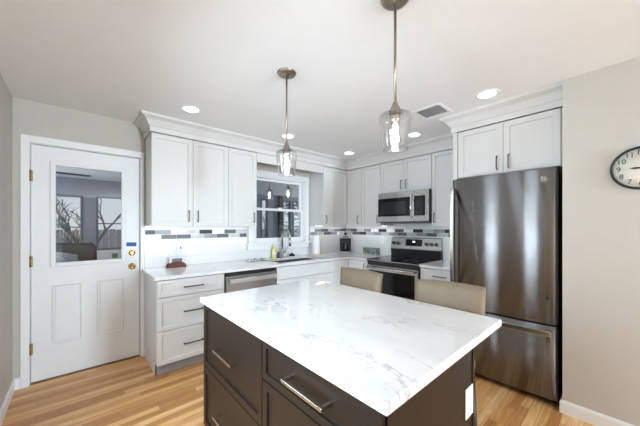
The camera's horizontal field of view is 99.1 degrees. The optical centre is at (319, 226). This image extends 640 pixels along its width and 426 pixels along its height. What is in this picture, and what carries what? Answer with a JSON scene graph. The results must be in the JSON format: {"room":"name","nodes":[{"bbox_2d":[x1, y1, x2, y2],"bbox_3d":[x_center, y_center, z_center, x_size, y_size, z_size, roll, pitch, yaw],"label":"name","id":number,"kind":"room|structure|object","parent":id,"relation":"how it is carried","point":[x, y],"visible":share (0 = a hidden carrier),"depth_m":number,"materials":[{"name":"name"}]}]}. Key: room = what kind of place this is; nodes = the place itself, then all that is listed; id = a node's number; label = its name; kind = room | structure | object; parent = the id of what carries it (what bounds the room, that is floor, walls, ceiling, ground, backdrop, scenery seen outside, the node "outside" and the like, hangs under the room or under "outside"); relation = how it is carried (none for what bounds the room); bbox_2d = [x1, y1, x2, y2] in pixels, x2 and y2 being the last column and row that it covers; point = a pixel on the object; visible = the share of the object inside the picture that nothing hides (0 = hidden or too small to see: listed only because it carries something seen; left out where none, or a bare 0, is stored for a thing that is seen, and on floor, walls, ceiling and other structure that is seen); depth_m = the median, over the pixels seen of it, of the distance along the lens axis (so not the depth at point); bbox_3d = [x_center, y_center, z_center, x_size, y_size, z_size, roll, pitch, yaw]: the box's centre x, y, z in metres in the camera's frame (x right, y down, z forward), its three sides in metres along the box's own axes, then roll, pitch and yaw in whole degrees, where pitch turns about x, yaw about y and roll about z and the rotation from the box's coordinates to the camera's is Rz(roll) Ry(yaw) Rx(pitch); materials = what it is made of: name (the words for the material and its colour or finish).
{"room":"kitchen","nodes":[
{"label":"kitchen","id":0,"kind":"room"},
{"bbox_2d":[0,73,11,407],"bbox_3d":[0.719,0.142,-1.490,0.100,2.440,10.220,0,0,-42],"label":"wall","id":1,"kind":"structure","parent":0,"point":[5,95],"depth_m":2.05,"materials":[{"name":"beige paint"}]},
{"bbox_2d":[0,377,19,425],"bbox_3d":[0.780,1.316,-1.450,0.043,0.092,9.999,0,0,-42],"label":"baseboard","id":2,"kind":"structure","parent":1,"relation":"attached to","point":[15,384],"depth_m":2.08,"materials":[{"name":"white paint"}]},
{"bbox_2d":[56,176,297,249],"bbox_3d":[-1.557,0.242,5.453,6.800,2.240,3.179,0,0,-42],"label":"wall","id":3,"kind":"structure","parent":0,"point":[89,188],"depth_m":5.09,"materials":[{"name":"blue paint"}]},
{"bbox_2d":[56,194,82,242],"bbox_3d":[-4.621,-0.003,4.771,0.715,1.130,0.105,0,0,-42],"label":"window","id":4,"kind":"structure","parent":3,"relation":"in","point":[58,195],"depth_m":4.95,"materials":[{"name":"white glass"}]},
{"bbox_2d":[96,196,120,249],"bbox_3d":[-3.973,-0.068,5.348,0.650,1.020,0.105,0,0,-42],"label":"window","id":5,"kind":"structure","parent":3,"relation":"in","point":[97,197],"depth_m":5.13,"materials":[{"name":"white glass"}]},
{"bbox_2d":[97,249,120,259],"bbox_3d":[-3.943,0.679,5.315,0.650,0.465,0.012,0,0,-42],"label":"panel","id":6,"kind":"object","parent":3,"relation":"attached to","point":[101,254],"visible":0.07,"depth_m":5.21,"materials":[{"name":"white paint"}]},
{"bbox_2d":[112,253,117,257],"bbox_3d":[-3.970,0.562,5.278,0.090,0.090,0.008,0,0,-42],"label":"wall plate","id":7,"kind":"object","parent":6,"relation":"attached to","point":[114,255],"visible":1,"depth_m":5.28,"materials":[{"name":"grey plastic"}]},
{"bbox_2d":[261,199,268,237],"bbox_3d":[-1.544,-0.008,7.508,0.230,1.500,0.105,0,0,-42],"label":"window","id":8,"kind":"structure","parent":3,"relation":"in","point":[265,200],"depth_m":7.54,"materials":[{"name":"blue glass"}]},
{"bbox_2d":[278,195,282,237],"bbox_3d":[-1.131,0.242,7.758,0.100,2.240,0.099,0,0,-42],"label":"post","id":9,"kind":"object","parent":3,"relation":"attached to","point":[280,198],"visible":0.5,"depth_m":7.73,"materials":[{"name":"grey paint"}]},
{"bbox_2d":[283,200,290,236],"bbox_3d":[-0.995,-0.008,7.996,0.300,1.500,0.105,0,0,-42],"label":"window","id":10,"kind":"structure","parent":3,"relation":"in","point":[289,202],"depth_m":8.04,"materials":[{"name":"blue glass"}]},
{"bbox_2d":[293,201,297,236],"bbox_3d":[-0.651,-0.008,8.302,0.500,1.500,0.105,0,0,-42],"label":"window","id":11,"kind":"structure","parent":3,"relation":"in","point":[293,201],"depth_m":8.11,"materials":[{"name":"blue glass"}]},
{"bbox_2d":[56,166,297,196],"bbox_3d":[-1.557,-0.928,5.453,6.800,0.100,3.179,0,0,-42],"label":"ceiling","id":12,"kind":"structure","parent":0,"point":[278,189],"depth_m":5.09,"materials":[{"name":"paint"}]},
{"bbox_2d":[56,172,90,176],"bbox_3d":[-3.580,-0.768,3.439,0.827,0.220,0.827,0,0,-5],"label":"ceiling fan","id":13,"kind":"object","parent":12,"relation":"hanging from","point":[56,172],"visible":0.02,"depth_m":3.70,"materials":[{"name":"grey paint"}]},
{"bbox_2d":[12,97,345,385],"bbox_3d":[-1.044,0.142,3.700,4.164,2.440,0.120,0,0,-42],"label":"wall","id":14,"kind":"structure","parent":0,"point":[28,117],"depth_m":2.43,"materials":[{"name":"beige paint"}]},
{"bbox_2d":[20,134,143,388],"bbox_3d":[-2.228,0.291,2.634,0.886,2.142,0.140,0,0,-42],"label":"door frame","id":15,"kind":"structure","parent":14,"relation":"attached to","point":[25,139],"depth_m":2.32,"materials":[{"name":"white paint"}]},
{"bbox_2d":[29,144,138,382],"bbox_3d":[-2.199,0.319,2.607,0.794,2.062,0.106,0,0,-42],"label":"door","id":16,"kind":"structure","parent":14,"relation":"in","point":[85,314],"depth_m":2.56,"materials":[{"name":"white paint"}]},
{"bbox_2d":[126,242,135,245],"bbox_3d":[-1.958,0.184,2.833,0.087,0.043,0.001,0,0,-42],"label":"tape","id":17,"kind":"object","parent":16,"relation":"attached to","point":[127,243],"visible":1,"depth_m":2.83,"materials":[{"name":"blue plastic"}]},
{"bbox_2d":[145,132,227,225],"bbox_3d":[-1.447,-0.465,3.014,0.769,0.919,0.368,0,0,-42],"label":"upper cabinet","id":18,"kind":"object","parent":14,"relation":"attached to","point":[186,180],"visible":1,"depth_m":2.87,"materials":[{"name":"white paint"}]},
{"bbox_2d":[134,110,470,170],"bbox_3d":[-0.103,-1.002,2.952,3.132,0.152,1.914,0,0,-35],"label":"crown molding","id":19,"kind":"structure","parent":18,"relation":"attached to","point":[146,121],"depth_m":3.32,"materials":[{"name":"white paint"}]},
{"bbox_2d":[228,147,256,225],"bbox_3d":[-1.022,-0.465,3.392,0.364,0.919,0.368,0,0,-42],"label":"upper cabinet","id":20,"kind":"object","parent":14,"relation":"attached to","point":[242,165],"visible":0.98,"depth_m":3.29,"materials":[{"name":"white paint"}]},
{"bbox_2d":[257,153,322,173],"bbox_3d":[-0.375,-0.867,3.787,1.121,0.114,0.022,0,0,-42],"label":"valance board","id":21,"kind":"object","parent":20,"relation":"attached to","point":[261,158],"visible":1,"depth_m":3.74,"materials":[{"name":"white paint"}]},
{"bbox_2d":[145,226,345,268],"bbox_3d":[-0.692,0.219,3.924,3.117,0.456,0.012,0,0,-42],"label":"backsplash","id":22,"kind":"structure","parent":14,"relation":"attached to","point":[200,244],"depth_m":3.33,"materials":[{"name":"white tile"}]},
{"bbox_2d":[174,241,180,251],"bbox_3d":[-1.617,0.225,3.090,0.074,0.120,0.009,0,0,-42],"label":"outlet","id":23,"kind":"object","parent":22,"relation":"attached to","point":[175,242],"visible":0.7,"depth_m":3.08,"materials":[{"name":"white plastic"}]},
{"bbox_2d":[176,245,181,250],"bbox_3d":[-1.591,0.240,3.083,0.060,0.066,0.036,0,0,-42],"label":"plug","id":24,"kind":"object","parent":23,"relation":"attached to","point":[178,247],"visible":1,"depth_m":3.07,"materials":[{"name":"white plastic"}]},
{"bbox_2d":[241,239,245,248],"bbox_3d":[-1.019,0.231,3.622,0.074,0.120,0.009,0,0,-42],"label":"outlet","id":25,"kind":"object","parent":22,"relation":"attached to","point":[243,241],"visible":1,"depth_m":3.62,"materials":[{"name":"white plastic"}]},
{"bbox_2d":[245,170,311,249],"bbox_3d":[-0.601,-0.233,4.044,1.125,1.100,0.185,0,0,-42],"label":"window","id":26,"kind":"structure","parent":14,"relation":"in","point":[254,243],"depth_m":4.13,"materials":[{"name":"white paint"}]},
{"bbox_2d":[310,166,333,225],"bbox_3d":[0.044,-0.465,4.340,0.235,0.919,0.368,0,0,-42],"label":"upper cabinet","id":27,"kind":"object","parent":14,"relation":"attached to","point":[321,185],"visible":0.99,"depth_m":4.25,"materials":[{"name":"white paint"}]},
{"bbox_2d":[1,356,593,425],"bbox_3d":[2.274,1.402,-0.107,4.264,0.080,10.220,0,0,-42],"label":"floor","id":28,"kind":"structure","parent":0,"point":[128,392],"depth_m":2.11,"materials":[{"name":"brown wood"}]},
{"bbox_2d":[30,355,139,384],"bbox_3d":[-2.228,1.358,2.647,0.792,0.008,0.120,0,0,-42],"label":"threshold","id":29,"kind":"object","parent":28,"relation":"on","point":[97,366],"visible":0.36,"depth_m":2.57,"materials":[{"name":"brown wood"}]},
{"bbox_2d":[144,273,223,375],"bbox_3d":[-1.416,0.921,2.846,0.608,0.881,0.660,0,0,-42],"label":"base cabinet","id":30,"kind":"object","parent":28,"relation":"on","point":[173,308],"visible":0.77,"depth_m":2.57,"materials":[{"name":"white paint"}]},
{"bbox_2d":[224,268,276,292],"bbox_3d":[-0.934,0.928,3.240,0.625,0.868,0.674,0,0,-42],"label":"dishwasher","id":31,"kind":"object","parent":28,"relation":"on","point":[241,280],"visible":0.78,"depth_m":2.99,"materials":[{"name":"silver metal"}]},
{"bbox_2d":[274,261,333,284],"bbox_3d":[-0.356,0.921,3.784,0.950,0.881,0.668,0,0,-42],"label":"base cabinet","id":32,"kind":"object","parent":28,"relation":"on","point":[324,271],"visible":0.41,"depth_m":3.55,"materials":[{"name":"white paint"}]},
{"bbox_2d":[204,305,473,425],"bbox_3d":[-0.063,0.922,1.428,0.674,0.880,1.372,0,0,-42],"label":"kitchen island","id":33,"kind":"object","parent":28,"relation":"on","point":[248,381],"visible":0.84,"depth_m":1.10,"materials":[{"name":"brown wood"}]},
{"bbox_2d":[200,278,501,415],"bbox_3d":[0.057,0.465,1.528,0.952,0.034,1.406,0,0,-42],"label":"island countertop","id":34,"kind":"structure","parent":33,"relation":"on","point":[380,349],"depth_m":1.15,"materials":[{"name":"white stone"}]},
{"bbox_2d":[465,384,472,419],"bbox_3d":[0.603,0.707,1.101,0.074,0.120,0.009,0,0,-42],"label":"outlet","id":35,"kind":"object","parent":33,"relation":"attached to","point":[469,391],"visible":1,"depth_m":1.09,"materials":[{"name":"white plastic"}]},
{"bbox_2d":[468,392,471,401],"bbox_3d":[0.605,0.687,1.099,0.034,0.030,0.003,0,0,-42],"label":"socket","id":36,"kind":"object","parent":35,"relation":"attached to","point":[469,393],"depth_m":1.10,"materials":[{"name":"grey plastic"}]},
{"bbox_2d":[334,259,366,283],"bbox_3d":[0.458,0.921,4.289,0.933,0.881,0.994,0,0,-42],"label":"base cabinet","id":37,"kind":"object","parent":28,"relation":"on","point":[349,263],"visible":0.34,"depth_m":3.96,"materials":[{"name":"white paint"}]},
{"bbox_2d":[142,252,390,280],"bbox_3d":[-0.371,0.463,3.550,3.156,0.031,0.998,0,0,-42],"label":"countertop","id":38,"kind":"structure","parent":37,"relation":"on","point":[162,273],"depth_m":3.14,"materials":[{"name":"white stone"}]},
{"bbox_2d":[166,261,185,267],"bbox_3d":[-1.583,0.414,3.007,0.190,0.068,0.060,0,0,-42],"label":"napkin holder","id":39,"kind":"object","parent":38,"relation":"on","point":[176,264],"visible":0.84,"depth_m":2.98,"materials":[{"name":"brown wood"}]},
{"bbox_2d":[169,257,182,263],"bbox_3d":[-1.582,0.388,3.006,0.132,0.100,0.039,0,0,-42],"label":"napkins","id":40,"kind":"object","parent":39,"relation":"in","point":[173,259],"visible":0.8,"depth_m":2.99,"materials":[{"name":"paper"}]},
{"bbox_2d":[245,258,267,261],"bbox_3d":[-0.830,0.430,3.582,0.282,0.031,0.130,0,0,-42],"label":"cloth","id":41,"kind":"object","parent":38,"relation":"on","point":[254,259],"visible":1,"depth_m":3.54,"materials":[{"name":"white fabric"}]},
{"bbox_2d":[272,244,275,257],"bbox_3d":[-0.650,0.345,3.869,0.062,0.205,0.062,0,0,-42],"label":"dish soap bottle","id":42,"kind":"object","parent":38,"relation":"on","point":[274,248],"visible":0.99,"depth_m":3.85,"materials":[{"name":"yellow plastic"}]},
{"bbox_2d":[280,229,290,257],"bbox_3d":[-0.462,0.238,3.900,0.118,0.420,0.240,0,0,-42],"label":"faucet","id":43,"kind":"object","parent":38,"relation":"on","point":[284,230],"visible":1,"depth_m":3.93,"materials":[{"name":"silver metal"}]},
{"bbox_2d":[273,258,310,262],"bbox_3d":[-0.348,0.577,3.777,0.762,0.194,0.412,0,0,-42],"label":"sink","id":44,"kind":"object","parent":38,"relation":"in","point":[301,259],"visible":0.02,"depth_m":4.00,"materials":[{"name":"silver metal"}]},
{"bbox_2d":[310,234,321,255],"bbox_3d":[-0.060,0.280,4.274,0.180,0.335,0.180,0,0,-42],"label":"paper towel holder","id":45,"kind":"object","parent":38,"relation":"on","point":[316,243],"visible":0.99,"depth_m":4.22,"materials":[{"name":"white paper"}]},
{"bbox_2d":[340,231,350,252],"bbox_3d":[0.432,0.262,4.635,0.196,0.372,0.243,0,0,3],"label":"coffee maker","id":46,"kind":"object","parent":38,"relation":"on","point":[345,236],"visible":1,"depth_m":4.57,"materials":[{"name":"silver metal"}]},
{"bbox_2d":[363,247,379,254],"bbox_3d":[0.836,0.396,4.455,0.094,0.104,0.274,0,0,-42],"label":"tin","id":47,"kind":"object","parent":38,"relation":"on","point":[366,250],"visible":0.98,"depth_m":4.39,"materials":[{"name":"multicoloured metal"}]},
{"bbox_2d":[340,267,382,292],"bbox_3d":[0.187,0.842,1.956,0.363,1.041,0.410,0,0,-39],"label":"counter stool","id":48,"kind":"object","parent":28,"relation":"on","point":[353,277],"visible":0.26,"depth_m":2.01,"materials":[{"name":"beige leather"}]},
{"bbox_2d":[366,237,442,299],"bbox_3d":[1.121,0.759,3.690,0.714,1.206,0.764,0,0,-42],"label":"range","id":49,"kind":"object","parent":28,"relation":"on","point":[400,270],"visible":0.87,"depth_m":3.60,"materials":[{"name":"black metal"}]},
{"bbox_2d":[367,255,441,265],"bbox_3d":[1.142,0.452,3.709,0.645,0.023,0.764,0,0,-42],"label":"cooktop","id":50,"kind":"object","parent":49,"relation":"in","point":[396,260],"depth_m":3.66,"materials":[{"name":"black glass"}]},
{"bbox_2d":[421,267,449,280],"bbox_3d":[1.563,0.921,3.247,0.668,0.881,0.468,0,0,-42],"label":"base cabinet","id":51,"kind":"object","parent":28,"relation":"on","point":[426,273],"visible":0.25,"depth_m":3.10,"materials":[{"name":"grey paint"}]},
{"bbox_2d":[419,260,449,270],"bbox_3d":[1.569,0.463,3.254,0.650,0.031,0.472,0,0,-42],"label":"countertop","id":52,"kind":"structure","parent":51,"relation":"on","point":[444,264],"depth_m":3.16,"materials":[{"name":"white stone"}]},
{"bbox_2d":[415,279,485,425],"bbox_3d":[0.651,0.842,1.474,0.382,1.041,0.363,0,0,39],"label":"counter stool","id":53,"kind":"object","parent":28,"relation":"on","point":[470,298],"visible":0.33,"depth_m":1.55,"materials":[{"name":"beige leather"}]},
{"bbox_2d":[453,133,458,179],"bbox_3d":[1.660,0.219,2.985,0.870,2.286,0.043,0,0,-42],"label":"refrigerator surround","id":54,"kind":"object","parent":28,"relation":"on","point":[455,135],"visible":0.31,"depth_m":2.69,"materials":[{"name":"white paint"}]},
{"bbox_2d":[450,167,561,402],"bbox_3d":[1.813,0.456,2.578,0.986,1.812,0.762,0,0,-42],"label":"refrigerator","id":55,"kind":"object","parent":28,"relation":"on","point":[506,228],"visible":0.79,"depth_m":2.20,"materials":[{"name":"silver metal"}]},
{"bbox_2d":[0,0,639,158],"bbox_3d":[2.274,-1.128,-0.107,4.264,0.100,10.220,0,0,-42],"label":"ceiling","id":56,"kind":"structure","parent":0,"point":[116,59],"depth_m":1.72,"materials":[{"name":"paint"}]},
{"bbox_2d":[180,105,200,112],"bbox_3d":[-1.183,-1.075,2.501,0.174,0.006,0.174,0,0,-42],"label":"recessed light","id":57,"kind":"object","parent":56,"relation":"in","point":[188,108],"visible":1,"depth_m":2.49,"materials":[{"name":"white paint"}]},
{"bbox_2d":[276,67,296,175],"bbox_3d":[-0.234,-0.719,1.915,0.149,0.718,0.149,0,0,-12],"label":"pendant lamp","id":58,"kind":"object","parent":56,"relation":"hanging from","point":[284,73],"visible":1,"depth_m":1.91,"materials":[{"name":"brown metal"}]},
{"bbox_2d":[283,150,289,157],"bbox_3d":[-0.234,-0.511,1.915,0.048,0.046,0.048,0,0,-42],"label":"socket","id":59,"kind":"object","parent":58,"relation":"attached to","point":[286,153],"depth_m":1.90,"materials":[{"name":"silver metal"}]},
{"bbox_2d":[281,134,294,138],"bbox_3d":[-0.380,-1.075,3.247,0.174,0.006,0.174,0,0,-42],"label":"recessed light","id":60,"kind":"object","parent":56,"relation":"in","point":[290,136],"visible":0.87,"depth_m":3.25,"materials":[{"name":"white paint"}]},
{"bbox_2d":[343,151,354,154],"bbox_3d":[0.425,-1.075,3.996,0.174,0.006,0.174,0,0,-42],"label":"recessed light","id":61,"kind":"object","parent":56,"relation":"in","point":[347,152],"visible":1,"depth_m":4.00,"materials":[{"name":"white paint"}]},
{"bbox_2d":[379,0,411,151],"bbox_3d":[0.355,-0.719,1.290,0.149,0.718,0.149,0,0,-12],"label":"pendant lamp","id":62,"kind":"object","parent":56,"relation":"hanging from","point":[395,111],"visible":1,"depth_m":1.28,"materials":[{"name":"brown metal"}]},
{"bbox_2d":[390,112,399,124],"bbox_3d":[0.355,-0.511,1.290,0.048,0.046,0.048,0,0,-42],"label":"socket","id":63,"kind":"object","parent":62,"relation":"attached to","point":[394,116],"depth_m":1.27,"materials":[{"name":"silver metal"}]},
{"bbox_2d":[406,132,421,136],"bbox_3d":[1.100,-1.075,3.194,0.174,0.006,0.174,0,0,-42],"label":"recessed light","id":64,"kind":"object","parent":56,"relation":"in","point":[412,134],"visible":0.98,"depth_m":3.18,"materials":[{"name":"white paint"}]},
{"bbox_2d":[411,102,452,119],"bbox_3d":[1.047,-1.074,2.555,0.270,0.008,0.270,0,0,-42],"label":"ceiling vent","id":65,"kind":"object","parent":56,"relation":"in","point":[437,109],"visible":1,"depth_m":2.55,"materials":[{"name":"white metal"}]},
{"bbox_2d":[475,89,499,98],"bbox_3d":[1.359,-1.075,2.217,0.174,0.006,0.174,0,0,-42],"label":"recessed light","id":66,"kind":"object","parent":56,"relation":"in","point":[485,94],"visible":1,"depth_m":2.21,"materials":[{"name":"white paint"}]},
{"bbox_2d":[346,149,450,170],"bbox_3d":[1.572,0.142,3.816,0.100,2.440,3.185,0,0,-42],"label":"wall","id":67,"kind":"structure","parent":0,"point":[449,149],"depth_m":4.11,"materials":[{"name":"beige paint"}]},
{"bbox_2d":[334,168,361,225],"bbox_3d":[0.453,-0.465,4.529,0.623,0.919,0.629,0,0,-42],"label":"upper cabinet","id":68,"kind":"object","parent":67,"relation":"attached to","point":[347,184],"visible":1,"depth_m":4.40,"materials":[{"name":"white paint"}]},
{"bbox_2d":[362,164,392,225],"bbox_3d":[0.879,-0.465,4.242,0.368,0.919,0.360,0,0,-42],"label":"upper cabinet","id":69,"kind":"object","parent":67,"relation":"attached to","point":[371,175],"visible":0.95,"depth_m":4.15,"materials":[{"name":"white paint"}]},
{"bbox_2d":[346,223,449,260],"bbox_3d":[1.222,0.197,4.125,0.012,0.500,2.233,0,0,-42],"label":"backsplash","id":70,"kind":"structure","parent":67,"relation":"attached to","point":[361,236],"depth_m":4.25,"materials":[{"name":"white tile"}]},
{"bbox_2d":[380,236,383,243],"bbox_3d":[0.997,0.217,4.364,0.009,0.120,0.074,0,0,-42],"label":"outlet","id":71,"kind":"object","parent":70,"relation":"attached to","point":[381,237],"visible":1,"depth_m":4.37,"materials":[{"name":"white plastic"}]},
{"bbox_2d":[381,154,431,193],"bbox_3d":[1.256,-0.700,3.818,0.368,0.448,0.767,0,0,-42],"label":"upper cabinet","id":72,"kind":"object","parent":67,"relation":"attached to","point":[415,173],"visible":0.87,"depth_m":3.69,"materials":[{"name":"white paint"}]},
{"bbox_2d":[378,189,431,223],"bbox_3d":[1.220,-0.258,3.776,0.454,0.428,0.752,0,0,-42],"label":"microwave","id":73,"kind":"object","parent":72,"relation":"attached to","point":[413,206],"visible":0.98,"depth_m":3.60,"materials":[{"name":"grey metal"}]},
{"bbox_2d":[416,199,422,213],"bbox_3d":[1.261,-0.249,3.461,0.001,0.185,0.102,0,0,-42],"label":"control panel","id":74,"kind":"object","parent":73,"relation":"attached to","point":[419,202],"depth_m":3.46,"materials":[{"name":"black plastic"}]},
{"bbox_2d":[432,149,452,225],"bbox_3d":[1.669,-0.465,3.353,0.368,0.919,0.468,0,0,-42],"label":"upper cabinet","id":75,"kind":"object","parent":67,"relation":"attached to","point":[442,162],"visible":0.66,"depth_m":3.34,"materials":[{"name":"white paint"}]},
{"bbox_2d":[458,108,561,178],"bbox_3d":[1.922,-0.697,2.662,0.909,0.454,0.782,0,0,-42],"label":"upper cabinet","id":76,"kind":"object","parent":67,"relation":"attached to","point":[531,142],"visible":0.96,"depth_m":2.34,"materials":[{"name":"white paint"}]},
{"bbox_2d":[439,82,561,133],"bbox_3d":[1.684,-1.002,2.541,0.506,0.152,0.928,0,0,-42],"label":"crown molding","id":77,"kind":"structure","parent":76,"relation":"attached to","point":[549,97],"depth_m":2.33,"materials":[{"name":"white paint"}]},
{"bbox_2d":[562,56,639,425],"bbox_3d":[4.484,0.142,-0.286,1.000,2.440,7.015,0,0,-42],"label":"wall","id":78,"kind":"structure","parent":0,"point":[601,106],"depth_m":1.85,"materials":[{"name":"beige paint"}]},
{"bbox_2d":[559,397,634,425],"bbox_3d":[4.089,1.316,-0.561,0.075,0.092,6.930,0,0,-42],"label":"baseboard","id":79,"kind":"structure","parent":78,"relation":"attached to","point":[592,417],"depth_m":1.89,"materials":[{"name":"white paint"}]},
{"bbox_2d":[610,146,639,188],"bbox_3d":[2.019,-0.371,1.715,0.022,0.272,0.272,0,0,-42],"label":"wall clock","id":80,"kind":"object","parent":78,"relation":"attached to","point":[625,168],"visible":1,"depth_m":1.76,"materials":[{"name":"black plastic"}]},
{"bbox_3d":[-1.557,1.402,5.453,6.800,0.080,3.179,0,0,-42],"label":"floor","id":81,"kind":"structure","parent":0,"visible":0},
{"bbox_2d":[56,242,96,261],"bbox_3d":[-3.642,0.802,3.780,0.884,1.120,0.592,0,0,-42],"label":"armchair","id":82,"kind":"object","parent":81,"relation":"on","point":[83,251],"visible":0.2,"depth_m":4.10,"materials":[{"name":"brown fabric"}]},
{"bbox_2d":[56,252,77,261],"bbox_3d":[-3.704,0.477,3.850,0.440,0.240,0.240,0,0,-42],"label":"cushion","id":83,"kind":"object","parent":82,"relation":"on","point":[60,257],"depth_m":3.85,"materials":[{"name":"grey fabric"}]},
{"label":"outside","id":84,"kind":"structure","parent":0,"visible":0},
{"bbox_3d":[-16.824,1.912,31.949,70.000,0.100,56.690,0,0,-42],"label":"ground","id":85,"kind":"structure","parent":84,"visible":0},
{"bbox_2d":[56,197,120,242],"bbox_3d":[-6.228,0.376,7.511,2.253,2.979,1.764,0,0,29],"label":"bare tree","id":86,"kind":"object","parent":85,"relation":"on","point":[61,219],"visible":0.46,"depth_m":7.25,"materials":[{"name":"brown plant"}]},
{"bbox_2d":[56,228,298,247],"bbox_3d":[-6.275,0.977,11.059,26.000,1.770,0.070,0,0,-42],"label":"fence","id":87,"kind":"object","parent":85,"relation":"on","point":[112,237],"visible":0.02,"depth_m":9.80,"materials":[{"name":"grey wood"}]},
{"bbox_2d":[284,202,298,236],"bbox_3d":[-1.039,0.203,10.617,2.021,3.318,1.950,0,0,-9],"label":"evergreen tree","id":88,"kind":"object","parent":85,"relation":"on","point":[296,204],"visible":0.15,"depth_m":10.46,"materials":[{"name":"plant"}]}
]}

